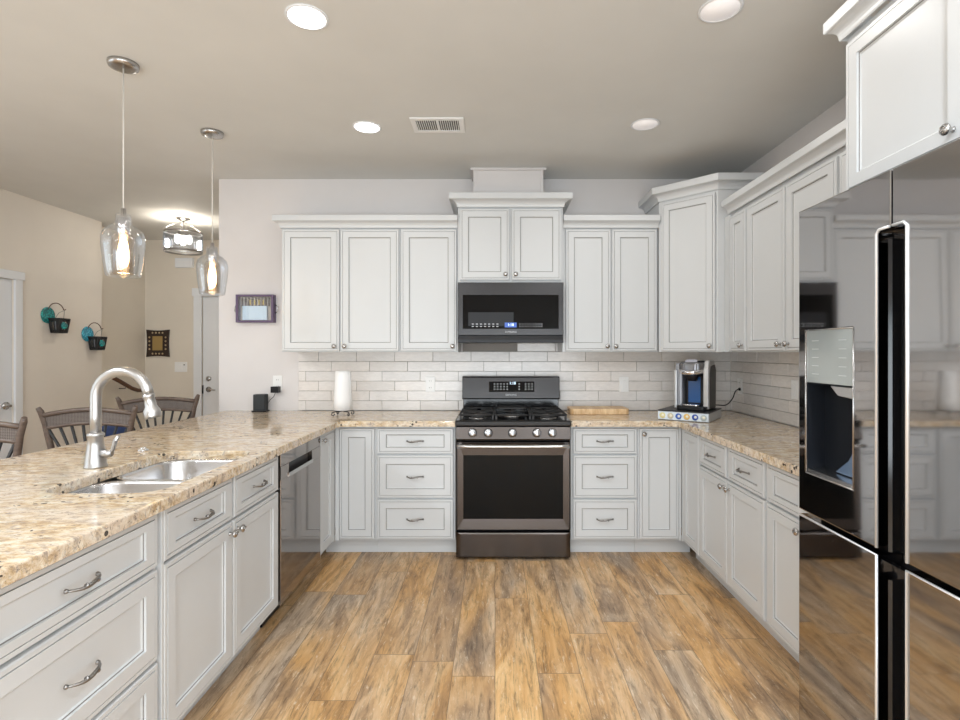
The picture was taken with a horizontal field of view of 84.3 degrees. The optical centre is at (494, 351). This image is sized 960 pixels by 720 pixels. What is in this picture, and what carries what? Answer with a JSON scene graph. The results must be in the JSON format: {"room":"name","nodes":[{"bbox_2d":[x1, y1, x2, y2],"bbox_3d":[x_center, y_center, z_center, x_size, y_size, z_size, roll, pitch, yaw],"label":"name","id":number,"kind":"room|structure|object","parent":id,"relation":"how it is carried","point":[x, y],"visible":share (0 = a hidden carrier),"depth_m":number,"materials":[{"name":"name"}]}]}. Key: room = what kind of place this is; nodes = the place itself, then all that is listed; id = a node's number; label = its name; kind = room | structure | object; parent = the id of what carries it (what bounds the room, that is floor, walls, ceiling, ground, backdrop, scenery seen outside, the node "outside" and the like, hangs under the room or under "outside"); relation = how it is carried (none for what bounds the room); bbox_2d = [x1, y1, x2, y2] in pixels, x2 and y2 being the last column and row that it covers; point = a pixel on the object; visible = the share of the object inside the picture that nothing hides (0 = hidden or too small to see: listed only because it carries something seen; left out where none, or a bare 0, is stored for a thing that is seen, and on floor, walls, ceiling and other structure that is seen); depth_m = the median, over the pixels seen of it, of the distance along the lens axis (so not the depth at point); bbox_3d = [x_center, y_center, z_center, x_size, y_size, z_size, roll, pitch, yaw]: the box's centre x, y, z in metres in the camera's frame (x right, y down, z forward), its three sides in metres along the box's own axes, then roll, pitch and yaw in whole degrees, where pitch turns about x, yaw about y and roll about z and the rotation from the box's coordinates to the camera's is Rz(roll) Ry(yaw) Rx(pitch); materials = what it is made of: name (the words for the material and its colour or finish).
{"room":"kitchen","nodes":[
{"label":"kitchen","id":0,"kind":"room"},
{"bbox_2d":[0,188,101,454],"bbox_3d":[-4.140,0.010,1.350,0.120,2.720,8.300,0,0,0],"label":"wall","id":1,"kind":"structure","parent":0,"point":[58,250],"depth_m":4.88,"materials":[{"name":"paint"}]},
{"bbox_2d":[0,269,24,459],"bbox_3d":[-4.082,0.343,4.055,0.095,2.055,1.040,0,0,0],"label":"door","id":2,"kind":"structure","parent":1,"relation":"in","point":[19,277],"depth_m":4.47,"materials":[{"name":"paint"}]},
{"bbox_2d":[40,303,70,332],"bbox_3d":[-4.024,-0.314,4.859,0.116,0.280,0.209,0,0,0],"label":"wall planter","id":3,"kind":"object","parent":1,"relation":"attached to","point":[61,325],"visible":1,"depth_m":4.84,"materials":[{"name":"black metal"}]},
{"bbox_2d":[48,318,70,332],"bbox_3d":[-4.024,-0.242,4.895,0.116,0.137,0.138,0,0,0],"label":"basket","id":4,"kind":"object","parent":3,"relation":"on","point":[61,325],"depth_m":4.85,"materials":[{"name":"black"}]},
{"bbox_2d":[81,322,106,349],"bbox_3d":[-4.024,-0.159,5.330,0.116,0.280,0.209,0,0,0],"label":"wall planter","id":5,"kind":"object","parent":1,"relation":"attached to","point":[99,343],"visible":1,"depth_m":5.31,"materials":[{"name":"black metal"}]},
{"bbox_2d":[88,336,106,349],"bbox_3d":[-4.024,-0.087,5.365,0.116,0.137,0.138,0,0,0],"label":"basket","id":6,"kind":"object","parent":5,"relation":"on","point":[99,343],"depth_m":5.32,"materials":[{"name":"black"}]},
{"bbox_2d":[102,226,144,429],"bbox_3d":[-4.270,0.010,5.945,0.100,2.720,0.890,0,0,0],"label":"wall","id":7,"kind":"structure","parent":0,"point":[123,294],"depth_m":6.00,"materials":[{"name":"paint"}]},
{"bbox_2d":[112,377,141,391],"bbox_3d":[-4.169,0.354,5.985,0.102,0.237,0.586,0,0,0],"label":"stair handrail","id":8,"kind":"object","parent":7,"relation":"attached to","point":[116,379],"visible":0.65,"depth_m":5.94,"materials":[{"name":"brown wood"}]},
{"bbox_2d":[145,240,218,427],"bbox_3d":[-3.178,0.010,6.440,2.284,2.720,0.100,0,0,0],"label":"wall","id":9,"kind":"structure","parent":0,"point":[168,288],"depth_m":6.39,"materials":[{"name":"paint"}]},
{"bbox_2d":[146,330,169,356],"bbox_3d":[-4.055,-0.105,6.376,0.276,0.329,0.028,0,0,0],"label":"picture frame","id":10,"kind":"object","parent":9,"relation":"attached to","point":[157,340],"visible":1,"depth_m":6.37,"materials":[{"name":"black wood"}]},
{"bbox_2d":[175,362,186,371],"bbox_3d":[-3.785,0.180,6.385,0.150,0.120,0.010,0,0,0],"label":"light switch","id":11,"kind":"object","parent":9,"relation":"attached to","point":[179,366],"visible":1,"depth_m":6.38,"materials":[{"name":"white plastic"}]},
{"bbox_2d":[175,258,193,267],"bbox_3d":[-3.730,-1.070,6.367,0.210,0.116,0.046,0,0,0],"label":"door chime","id":12,"kind":"object","parent":9,"relation":"attached to","point":[179,262],"visible":1,"depth_m":6.34,"materials":[{"name":"paint"}]},
{"bbox_2d":[192,288,218,416],"bbox_3d":[-3.060,0.302,6.372,1.140,2.135,0.095,0,0,0],"label":"door","id":13,"kind":"structure","parent":9,"relation":"in","point":[209,389],"depth_m":6.38,"materials":[{"name":"paint"}]},
{"bbox_2d":[0,0,890,239],"bbox_3d":[-1.275,-1.390,1.850,6.450,0.080,9.500,0,0,0],"label":"ceiling","id":14,"kind":"structure","parent":0,"point":[559,86],"depth_m":2.75,"materials":[{"name":"paint"}]},
{"bbox_2d":[100,56,145,277],"bbox_3d":[-1.736,-0.851,2.476,0.176,0.997,0.176,0,0,0],"label":"pendant light","id":15,"kind":"object","parent":14,"relation":"hanging from","point":[124,65],"visible":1,"depth_m":2.46,"materials":[{"name":"silver metal"}]},
{"bbox_2d":[117,208,129,239],"bbox_3d":[-1.736,-0.598,2.476,0.052,0.145,0.052,0,0,0],"label":"socket","id":16,"kind":"object","parent":15,"relation":"attached to","point":[123,223],"depth_m":2.46,"materials":[{"name":"silver metal"}]},
{"bbox_2d":[163,216,202,255],"bbox_3d":[-3.140,-1.175,5.340,0.354,0.347,0.352,0,0,0],"label":"drum chandelier","id":17,"kind":"object","parent":14,"relation":"hanging from","point":[183,240],"visible":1,"depth_m":5.32,"materials":[{"name":"silver metal"}]},
{"bbox_2d":[196,128,227,295],"bbox_3d":[-1.735,-0.851,3.252,0.176,0.997,0.176,0,0,0],"label":"pendant light","id":18,"kind":"object","parent":14,"relation":"hanging from","point":[211,133],"visible":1,"depth_m":3.24,"materials":[{"name":"silver metal"}]},
{"bbox_2d":[207,242,216,266],"bbox_3d":[-1.735,-0.598,3.252,0.052,0.145,0.052,0,0,0],"label":"socket","id":19,"kind":"object","parent":18,"relation":"attached to","point":[212,253],"depth_m":3.24,"materials":[{"name":"silver metal"}]},
{"bbox_2d":[285,4,328,30],"bbox_3d":[-0.758,-1.347,2.136,0.168,0.005,0.168,0,0,0],"label":"recessed light","id":20,"kind":"object","parent":14,"relation":"in","point":[304,16],"visible":1,"depth_m":2.13,"materials":[{"name":"paint"}]},
{"bbox_2d":[353,121,380,132],"bbox_3d":[-0.768,-1.347,3.180,0.168,0.005,0.168,0,0,0],"label":"recessed light","id":21,"kind":"object","parent":14,"relation":"in","point":[361,126],"visible":1,"depth_m":3.18,"materials":[{"name":"paint"}]},
{"bbox_2d":[409,117,464,132],"bbox_3d":[-0.337,-1.345,3.145,0.310,0.008,0.200,0,0,0],"label":"ceiling vent","id":22,"kind":"object","parent":14,"relation":"in","point":[419,124],"visible":1,"depth_m":3.14,"materials":[{"name":"white plastic"}]},
{"bbox_2d":[630,118,659,130],"bbox_3d":[0.889,-1.347,3.140,0.168,0.005,0.168,0,0,0],"label":"recessed light","id":23,"kind":"object","parent":14,"relation":"in","point":[644,124],"visible":1,"depth_m":3.13,"materials":[{"name":"paint"}]},
{"bbox_2d":[697,0,743,22],"bbox_3d":[0.886,-1.347,2.086,0.168,0.005,0.168,0,0,0],"label":"recessed light","id":24,"kind":"object","parent":14,"relation":"in","point":[711,11],"visible":1,"depth_m":2.09,"materials":[{"name":"paint"}]},
{"bbox_2d":[219,179,731,526],"bbox_3d":[-0.103,0.010,4.200,4.106,2.720,0.120,0,0,0],"label":"wall","id":25,"kind":"structure","parent":0,"point":[250,242],"depth_m":4.14,"materials":[{"name":"paint"}]},
{"bbox_2d":[234,294,277,322],"bbox_3d":[-1.855,-0.336,4.112,0.344,0.216,0.055,0,0,0],"label":"shadow box","id":26,"kind":"object","parent":25,"relation":"attached to","point":[250,308],"visible":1,"depth_m":4.11,"materials":[{"name":"purple wood"}]},
{"bbox_2d":[268,386,280,402],"bbox_3d":[-1.714,0.357,4.100,0.087,0.180,0.062,0,0,0],"label":"power adapter","id":27,"kind":"object","parent":25,"relation":"attached to","point":[274,389],"visible":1,"depth_m":4.08,"materials":[{"name":"black plastic"}]},
{"bbox_2d":[273,376,281,390],"bbox_3d":[-1.697,0.243,4.136,0.072,0.117,0.008,0,0,0],"label":"wall outlet","id":28,"kind":"object","parent":25,"relation":"attached to","point":[277,380],"visible":0.81,"depth_m":4.13,"materials":[{"name":"white plastic"}]},
{"bbox_2d":[282,228,399,351],"bbox_3d":[-1.113,-0.460,3.956,0.852,0.920,0.358,0,0,0],"label":"upper cabinet","id":29,"kind":"object","parent":25,"relation":"attached to","point":[341,286],"visible":1,"depth_m":3.82,"materials":[{"name":"paint"}]},
{"bbox_2d":[272,215,457,228],"bbox_3d":[-0.927,-0.934,3.954,1.319,0.085,0.369,0,0,0],"label":"crown molding","id":30,"kind":"structure","parent":25,"relation":"attached to","point":[284,221],"depth_m":3.79,"materials":[{"name":"paint"}]},
{"bbox_2d":[400,228,460,351],"bbox_3d":[-0.476,-0.460,3.956,0.417,0.920,0.358,0,0,0],"label":"upper cabinet","id":31,"kind":"object","parent":25,"relation":"attached to","point":[428,256],"visible":0.99,"depth_m":3.82,"materials":[{"name":"paint"}]},
{"bbox_2d":[463,343,557,350],"bbox_3d":[0.120,-0.042,4.131,0.740,0.075,0.015,0,0,0],"label":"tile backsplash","id":32,"kind":"structure","parent":25,"relation":"attached to","point":[466,346],"depth_m":4.13,"materials":[{"name":"tile"}]},
{"bbox_2d":[458,207,562,281],"bbox_3d":[0.111,-0.778,3.936,0.748,0.564,0.398,0,0,0],"label":"upper cabinet","id":33,"kind":"object","parent":25,"relation":"attached to","point":[496,244],"visible":0.98,"depth_m":3.78,"materials":[{"name":"paint"}]},
{"bbox_2d":[470,167,545,191],"bbox_3d":[0.098,-1.210,4.005,0.555,0.279,0.267,0,0,0],"label":"chase","id":34,"kind":"object","parent":33,"relation":"on","point":[485,179],"visible":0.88,"depth_m":3.89,"materials":[{"name":"paint"}]},
{"bbox_2d":[458,282,562,342],"bbox_3d":[0.111,-0.279,3.934,0.746,0.426,0.381,0,0,0],"label":"microwave","id":35,"kind":"object","parent":33,"relation":"attached to","point":[488,312],"visible":1,"depth_m":3.75,"materials":[{"name":"black metal"}]},
{"bbox_2d":[449,192,572,214],"bbox_3d":[0.111,-1.077,3.928,0.868,0.090,0.421,0,0,0],"label":"crown molding","id":36,"kind":"structure","parent":33,"relation":"attached to","point":[457,199],"depth_m":3.73,"materials":[{"name":"paint"}]},
{"bbox_2d":[298,352,730,409],"bbox_3d":[0.152,0.226,4.131,3.366,0.457,0.015,0,0,0],"label":"tile backsplash","id":37,"kind":"structure","parent":25,"relation":"attached to","point":[379,380],"depth_m":4.12,"materials":[{"name":"tile"}]},
{"bbox_2d":[426,377,434,391],"bbox_3d":[-0.503,0.252,4.119,0.072,0.117,0.008,0,0,0],"label":"wall outlet","id":38,"kind":"object","parent":37,"relation":"attached to","point":[430,381],"visible":1,"depth_m":4.12,"materials":[{"name":"white plastic"}]},
{"bbox_2d":[619,377,628,391],"bbox_3d":[1.003,0.252,4.119,0.072,0.117,0.009,0,0,0],"label":"wall switch","id":39,"kind":"object","parent":37,"relation":"attached to","point":[623,381],"visible":1,"depth_m":4.12,"materials":[{"name":"white plastic"}]},
{"bbox_2d":[558,228,656,351],"bbox_3d":[0.831,-0.460,3.956,0.685,0.920,0.358,0,0,0],"label":"upper cabinet","id":40,"kind":"object","parent":25,"relation":"attached to","point":[610,274],"visible":0.99,"depth_m":3.82,"materials":[{"name":"paint"}]},
{"bbox_2d":[563,215,659,227],"bbox_3d":[0.833,-0.934,3.792,0.686,0.085,0.045,0,0,0],"label":"crown molding","id":41,"kind":"structure","parent":40,"relation":"attached to","point":[569,221],"depth_m":3.79,"materials":[{"name":"paint"}]},
{"bbox_2d":[646,190,737,351],"bbox_3d":[1.514,-0.542,3.819,0.668,1.085,0.641,0,0,0],"label":"upper cabinet","id":42,"kind":"object","parent":25,"relation":"attached to","point":[691,230],"visible":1,"depth_m":3.63,"materials":[{"name":"paint"}]},
{"bbox_2d":[638,173,763,213],"bbox_3d":[1.404,-1.123,3.711,1.000,0.095,0.311,0,0,43],"label":"crown molding","id":43,"kind":"structure","parent":42,"relation":"attached to","point":[716,181],"depth_m":3.58,"materials":[{"name":"paint"}]},
{"bbox_2d":[183,527,798,719],"bbox_3d":[-1.275,1.400,1.850,6.450,0.060,9.500,0,0,0],"label":"floor","id":44,"kind":"structure","parent":0,"point":[363,635],"depth_m":2.46,"materials":[{"name":"brown wood"}]},
{"bbox_2d":[0,416,27,457],"bbox_3d":[-2.574,0.841,2.750,0.519,1.058,0.512,0,0,-13],"label":"counter stool","id":45,"kind":"object","parent":44,"relation":"on","point":[12,433],"visible":0.14,"depth_m":2.56,"materials":[{"name":"brown wood"}]},
{"bbox_2d":[0,514,156,719],"bbox_3d":[-1.348,0.932,1.373,0.637,0.874,0.648,0,0,0],"label":"base cabinet","id":46,"kind":"object","parent":44,"relation":"on","point":[78,633],"visible":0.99,"depth_m":1.39,"materials":[{"name":"paint"}]},
{"bbox_2d":[36,405,137,448],"bbox_3d":[-2.413,0.841,3.310,0.519,1.058,0.512,0,0,-12],"label":"counter stool","id":47,"kind":"object","parent":44,"relation":"on","point":[71,417],"visible":0.32,"depth_m":3.06,"materials":[{"name":"brown wood"}]},
{"bbox_2d":[102,425,125,436],"bbox_3d":[-2.475,0.587,3.430,0.234,0.231,0.117,0,0,-9],"label":"throw cushion","id":48,"kind":"object","parent":47,"relation":"on","point":[110,429],"visible":0.09,"depth_m":3.42,"materials":[{"name":"blue fabric"}]},
{"bbox_2d":[115,394,199,430],"bbox_3d":[-2.518,0.841,4.032,0.519,1.058,0.512,0,0,-24],"label":"counter stool","id":49,"kind":"object","parent":44,"relation":"on","point":[164,403],"visible":0.19,"depth_m":3.83,"materials":[{"name":"brown wood"}]},
{"bbox_2d":[155,456,277,719],"bbox_3d":[-1.348,0.932,2.159,0.637,0.874,0.922,0,0,0],"label":"base cabinet","id":50,"kind":"object","parent":44,"relation":"on","point":[217,566],"visible":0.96,"depth_m":2.01,"materials":[{"name":"paint"}]},
{"bbox_2d":[260,436,320,627],"bbox_3d":[-1.351,0.935,2.925,0.592,0.867,0.598,0,0,0],"label":"dishwasher","id":51,"kind":"object","parent":44,"relation":"on","point":[298,491],"visible":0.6,"depth_m":2.85,"materials":[{"name":"silver metal"}]},
{"bbox_2d":[320,429,334,557],"bbox_3d":[-1.350,0.932,3.382,0.633,0.874,0.299,0,0,0],"label":"base cabinet","id":52,"kind":"object","parent":44,"relation":"on","point":[327,440],"visible":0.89,"depth_m":3.41,"materials":[{"name":"paint"}]},
{"bbox_2d":[326,427,377,551],"bbox_3d":[-0.979,0.932,3.833,0.357,0.874,0.601,0,0,0],"label":"base cabinet","id":53,"kind":"object","parent":44,"relation":"on","point":[355,447],"visible":0.73,"depth_m":3.54,"materials":[{"name":"paint"}]},
{"bbox_2d":[376,426,455,551],"bbox_3d":[-0.532,0.932,3.814,0.534,0.874,0.637,0,0,0],"label":"base cabinet","id":54,"kind":"object","parent":44,"relation":"on","point":[416,466],"visible":0.99,"depth_m":3.54,"materials":[{"name":"paint"}]},
{"bbox_2d":[0,410,460,588],"bbox_3d":[-1.182,0.475,2.564,1.836,0.038,3.148,0,0,0],"label":"countertop","id":55,"kind":"structure","parent":54,"relation":"on","point":[42,524],"depth_m":2.06,"materials":[{"name":"stone"}]},
{"bbox_2d":[83,366,161,468],"bbox_3d":[-1.474,0.257,2.100,0.297,0.399,0.080,0,0,0],"label":"kitchen faucet","id":56,"kind":"object","parent":55,"relation":"on","point":[96,455],"visible":1,"depth_m":2.08,"materials":[{"name":"silver metal"}]},
{"bbox_2d":[83,431,107,468],"bbox_3d":[-1.582,0.387,2.100,0.080,0.138,0.080,0,0,0],"label":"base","id":57,"kind":"object","parent":56,"relation":"attached to","point":[96,456],"depth_m":2.08,"materials":[{"name":"silver metal"}]},
{"bbox_2d":[137,447,148,451],"bbox_3d":[-1.620,0.447,2.440,0.044,0.019,0.044,0,0,0],"label":"switch","id":58,"kind":"object","parent":55,"relation":"on","point":[142,449],"visible":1,"depth_m":2.43,"materials":[{"name":"silver metal"}]},
{"bbox_2d":[68,459,236,492],"bbox_3d":[-1.300,0.577,2.078,0.418,0.165,0.743,0,0,0],"label":"sink","id":59,"kind":"object","parent":55,"relation":"in","point":[166,474],"visible":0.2,"depth_m":2.25,"materials":[{"name":"silver metal"}]},
{"bbox_2d":[251,394,269,411],"bbox_3d":[-1.795,0.390,4.060,0.108,0.132,0.088,0,0,0],"label":"smart speaker","id":60,"kind":"object","parent":55,"relation":"on","point":[260,401],"visible":1,"depth_m":4.03},
{"bbox_2d":[331,371,353,415],"bbox_3d":[-1.090,0.296,3.800,0.136,0.318,0.136,0,0,0],"label":"paper towel holder","id":61,"kind":"object","parent":55,"relation":"on","point":[342,387],"visible":1,"depth_m":3.75,"materials":[{"name":"white paper"}]},
{"bbox_2d":[456,376,570,556],"bbox_3d":[0.120,0.776,3.763,0.756,1.185,0.688,0,0,0],"label":"gas range","id":62,"kind":"object","parent":44,"relation":"on","point":[513,435],"visible":1,"depth_m":3.50,"materials":[{"name":"grey metal"}]},
{"bbox_2d":[456,412,570,426],"bbox_3d":[0.120,0.471,3.733,0.756,0.042,0.508,0,0,0],"label":"cooktop","id":63,"kind":"object","parent":62,"relation":"in","point":[462,421],"depth_m":3.49,"materials":[{"name":"black metal"}]},
{"bbox_2d":[570,426,636,551],"bbox_3d":[0.731,0.932,3.814,0.447,0.874,0.637,0,0,0],"label":"base cabinet","id":64,"kind":"object","parent":44,"relation":"on","point":[603,460],"visible":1,"depth_m":3.54,"materials":[{"name":"paint"}]},
{"bbox_2d":[634,427,689,551],"bbox_3d":[1.145,0.932,3.816,0.378,0.874,0.633,0,0,0],"label":"base cabinet","id":65,"kind":"object","parent":44,"relation":"on","point":[658,448],"visible":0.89,"depth_m":3.54,"materials":[{"name":"paint"}]},
{"bbox_2d":[682,429,713,575],"bbox_3d":[1.542,0.932,3.383,0.601,0.874,0.297,0,0,0],"label":"base cabinet","id":66,"kind":"object","parent":44,"relation":"on","point":[690,463],"visible":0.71,"depth_m":3.38,"materials":[{"name":"paint"}]},
{"bbox_2d":[699,436,785,648],"bbox_3d":[1.524,0.932,2.837,0.637,0.874,0.793,0,0,0],"label":"base cabinet","id":67,"kind":"object","parent":44,"relation":"on","point":[733,500],"visible":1,"depth_m":2.76,"materials":[{"name":"paint"}]},
{"bbox_2d":[767,464,807,662],"bbox_3d":[1.526,0.932,2.179,0.633,0.874,0.519,0,0,0],"label":"base cabinet","id":68,"kind":"object","parent":44,"relation":"on","point":[783,509],"visible":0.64,"depth_m":2.30,"materials":[{"name":"paint"}]},
{"bbox_2d":[564,411,798,475],"bbox_3d":[1.170,0.475,3.017,1.332,0.038,2.219,0,0,0],"label":"countertop","id":69,"kind":"structure","parent":68,"relation":"on","point":[776,444],"depth_m":3.12,"materials":[{"name":"stone"}]},
{"bbox_2d":[567,406,628,414],"bbox_3d":[0.765,0.434,3.955,0.439,0.042,0.210,0,0,0],"label":"cutting board","id":70,"kind":"object","parent":69,"relation":"on","point":[574,410],"visible":1,"depth_m":3.85,"materials":[{"name":"brown wood"}]},
{"bbox_2d":[658,405,721,422],"bbox_3d":[1.338,0.422,3.638,0.334,0.065,0.364,0,0,35],"label":"pod drawer","id":71,"kind":"object","parent":69,"relation":"on","point":[667,413],"visible":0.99,"depth_m":3.50,"materials":[{"name":"silver metal"}]},
{"bbox_2d":[675,413,681,418],"bbox_3d":[1.214,0.425,3.506,0.040,0.040,0.003,0,0,35],"label":"pod","id":72,"kind":"object","parent":71,"relation":"in","point":[677,415],"depth_m":3.50,"materials":[{"name":"blue"}]},
{"bbox_2d":[692,414,697,420],"bbox_3d":[1.300,0.425,3.445,0.040,0.040,0.003,0,0,35],"label":"pod","id":73,"kind":"object","parent":71,"relation":"in","point":[694,416],"depth_m":3.44,"materials":[{"name":"blue"}]},
{"bbox_2d":[700,415,706,420],"bbox_3d":[1.344,0.425,3.415,0.040,0.040,0.003,0,0,35],"label":"pod","id":74,"kind":"object","parent":71,"relation":"in","point":[702,417],"depth_m":3.41,"materials":[{"name":"beige"}]},
{"bbox_2d":[674,359,740,410],"bbox_3d":[1.511,0.220,3.791,0.253,0.339,0.688,0,0,44],"label":"coffee maker","id":75,"kind":"object","parent":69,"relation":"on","point":[694,380],"visible":1,"depth_m":3.60,"materials":[{"name":"silver plastic"}]},
{"bbox_2d":[683,403,701,405],"bbox_3d":[1.337,0.357,3.595,0.108,0.010,0.102,0,0,35],"label":"drip tray","id":76,"kind":"object","parent":75,"relation":"on","point":[684,404],"depth_m":3.57,"materials":[{"name":"silver metal"}]},
{"bbox_2d":[798,138,959,719],"bbox_3d":[1.455,0.435,1.445,0.760,1.867,0.880,0,0,0],"label":"refrigerator","id":77,"kind":"object","parent":44,"relation":"on","point":[879,258],"visible":1,"depth_m":1.50,"materials":[{"name":"black metal"}]},
{"bbox_2d":[734,96,845,427],"bbox_3d":[1.900,0.010,0.670,0.100,2.720,6.940,0,0,0],"label":"wall","id":78,"kind":"structure","parent":0,"point":[836,113],"depth_m":3.20,"materials":[{"name":"paint"}]},
{"bbox_2d":[725,202,748,351],"bbox_3d":[1.666,-0.460,3.361,0.358,0.920,0.293,0,0,0],"label":"upper cabinet","id":79,"kind":"object","parent":78,"relation":"attached to","point":[736,221],"visible":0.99,"depth_m":3.36,"materials":[{"name":"paint"}]},
{"bbox_2d":[731,352,798,426],"bbox_3d":[1.841,0.226,3.039,0.015,0.457,2.177,0,0,0],"label":"tile backsplash","id":80,"kind":"structure","parent":78,"relation":"attached to","point":[767,377],"depth_m":3.59,"materials":[{"name":"tile"}]},
{"bbox_2d":[737,378,742,393],"bbox_3d":[1.829,0.255,3.960,0.008,0.117,0.072,0,0,0],"label":"wall outlet","id":81,"kind":"object","parent":80,"relation":"attached to","point":[739,380],"visible":0.99,"depth_m":3.94,"materials":[{"name":"white plastic"}]},
{"bbox_2d":[791,380,798,399],"bbox_3d":[1.829,0.230,3.235,0.009,0.117,0.072,0,0,0],"label":"wall switch","id":82,"kind":"object","parent":80,"relation":"attached to","point":[794,383],"visible":1,"depth_m":3.22,"materials":[{"name":"white plastic"}]},
{"bbox_2d":[747,147,841,351],"bbox_3d":[1.666,-0.465,2.782,0.358,0.930,0.861,0,0,0],"label":"upper cabinet","id":83,"kind":"object","parent":78,"relation":"attached to","point":[773,216],"visible":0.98,"depth_m":2.83,"materials":[{"name":"paint"}]},
{"bbox_2d":[721,119,845,213],"bbox_3d":[1.502,-0.943,2.686,0.045,0.085,1.552,0,0,0],"label":"crown molding","id":84,"kind":"structure","parent":83,"relation":"on","point":[832,140],"depth_m":2.68,"materials":[{"name":"paint"}]},
{"bbox_2d":[840,145,845,192],"bbox_3d":[1.682,-0.460,2.130,0.326,0.920,0.439,0,0,0],"label":"upper cabinet","id":85,"kind":"object","parent":78,"relation":"attached to","point":[843,154],"visible":0.07,"depth_m":2.32,"materials":[{"name":"paint"}]},
{"bbox_2d":[846,0,959,189],"bbox_3d":[1.516,-0.812,1.365,0.658,0.575,0.999,0,0,0],"label":"upper cabinet","id":86,"kind":"object","parent":78,"relation":"attached to","point":[903,64],"visible":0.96,"depth_m":1.61,"materials":[{"name":"paint"}]},
{"bbox_2d":[823,0,886,41],"bbox_3d":[1.516,-1.141,1.386,0.663,0.087,1.052,0,0,0],"label":"crown molding","id":87,"kind":"structure","parent":86,"relation":"on","point":[852,15],"depth_m":1.80,"materials":[{"name":"paint"}]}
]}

